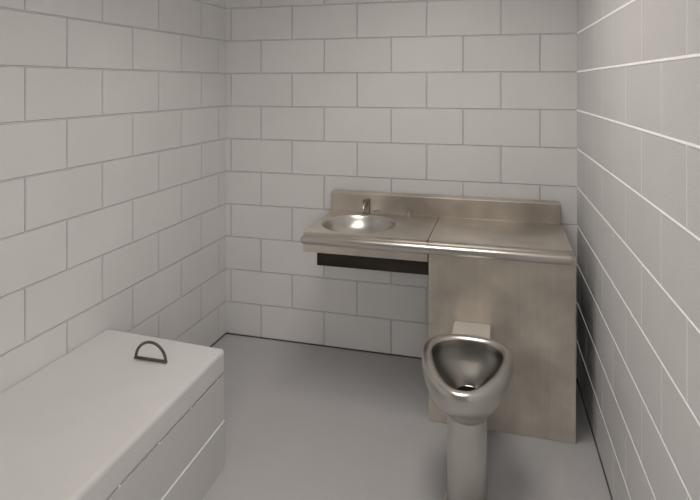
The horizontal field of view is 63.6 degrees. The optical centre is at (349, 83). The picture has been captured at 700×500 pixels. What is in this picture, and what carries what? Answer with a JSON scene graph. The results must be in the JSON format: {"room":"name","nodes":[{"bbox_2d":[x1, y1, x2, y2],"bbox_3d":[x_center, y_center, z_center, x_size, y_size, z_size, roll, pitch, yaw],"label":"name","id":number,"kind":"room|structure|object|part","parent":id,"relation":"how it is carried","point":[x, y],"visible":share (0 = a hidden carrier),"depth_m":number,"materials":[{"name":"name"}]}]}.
{"room":"prison cell","nodes":[
{"label":"prison cell","id":0,"kind":"room"},
{"bbox_2d":[0,0,225,393],"bbox_3d":[-1.451,0.242,1.736,0.310,2.642,4.195,0,0,16],"label":"wall","id":1,"kind":"structure","parent":0,"point":[113,112],"depth_m":2.51,"materials":[{"name":"white brick"}]},
{"bbox_2d":[226,0,576,377],"bbox_3d":[0.238,0.242,3.347,2.049,2.642,0.190,0,0,15],"label":"wall","id":2,"kind":"structure","parent":0,"point":[477,98],"depth_m":3.28,"materials":[{"name":"white brick"}]},
{"bbox_2d":[226,333,421,358],"bbox_3d":[0.212,1.560,3.253,2.041,0.007,0.004,0,0,15],"label":"trim","id":3,"kind":"structure","parent":2,"relation":"attached to","point":[226,333],"depth_m":3.35,"materials":[{"name":"grey"}]},
{"bbox_2d":[331,189,560,223],"bbox_3d":[0.501,0.677,3.126,1.246,0.106,0.092,0,0,15],"label":"backsplash","id":4,"kind":"structure","parent":2,"relation":"attached to","point":[452,206],"depth_m":3.07,"materials":[{"name":"silver metal"}]},
{"bbox_2d":[202,334,610,499],"bbox_3d":[-0.269,1.623,1.409,2.679,0.120,4.195,0,0,15],"label":"floor","id":5,"kind":"structure","parent":0,"point":[302,421],"depth_m":2.46,"materials":[{"name":"grey concrete"}]},
{"bbox_2d":[0,329,223,499],"bbox_3d":[-1.112,1.320,1.154,0.687,0.486,2.595,0,0,15],"label":"concrete bench","id":6,"kind":"object","parent":5,"relation":"on","point":[99,421],"visible":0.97,"depth_m":1.91,"materials":[{"name":"white concrete"}]},
{"bbox_2d":[134,341,167,362],"bbox_3d":[-0.774,1.037,2.188,0.143,0.077,0.011,0,0,15],"label":"ring","id":7,"kind":"object","parent":6,"relation":"on","point":[165,360],"visible":1,"depth_m":2.18,"materials":[{"name":"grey metal"}]},
{"bbox_2d":[300,189,575,443],"bbox_3d":[0.442,1.093,2.874,1.265,0.939,0.610,0,0,15],"label":"stainless steel sink","id":8,"kind":"object","parent":5,"relation":"on","point":[508,265],"visible":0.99,"depth_m":2.57,"materials":[{"name":"silver metal"}]},
{"bbox_2d":[303,210,572,261],"bbox_3d":[0.433,0.784,2.850,1.244,0.112,0.481,0,0,15],"label":"countertop","id":9,"kind":"structure","parent":8,"relation":"on","point":[463,232],"depth_m":2.76,"materials":[{"name":"silver metal"}]},
{"bbox_2d":[362,199,411,216],"bbox_3d":[0.203,0.692,3.116,0.277,0.072,0.085,0,0,15],"label":"faucet","id":10,"kind":"object","parent":9,"relation":"on","point":[370,207],"depth_m":3.15,"materials":[{"name":"silver metal"}]},
{"bbox_2d":[422,321,513,499],"bbox_3d":[0.463,1.303,2.223,0.352,0.520,0.698,0,0,15],"label":"toilet","id":11,"kind":"object","parent":5,"relation":"on","point":[468,374],"visible":1,"depth_m":2.05,"materials":[{"name":"silver metal"}]},
{"bbox_3d":[0.435,1.135,2.120,0.352,0.185,0.486,0,0,15],"label":"bowl","id":12,"kind":"part","parent":11,"relation":"part of","materials":[{"name":"silver metal"}]},
{"bbox_2d":[577,0,699,499],"bbox_3d":[0.833,0.242,1.109,0.190,2.642,4.195,0,0,14],"label":"wall","id":13,"kind":"structure","parent":0,"point":[638,61],"depth_m":1.71,"materials":[{"name":"white brick"}]},
{"bbox_2d":[576,378,612,499],"bbox_3d":[0.751,1.560,1.179,0.004,0.007,3.711,0,0,14],"label":"trim","id":14,"kind":"structure","parent":13,"relation":"attached to","point":[576,378],"depth_m":2.44,"materials":[{"name":"grey"}]}
]}

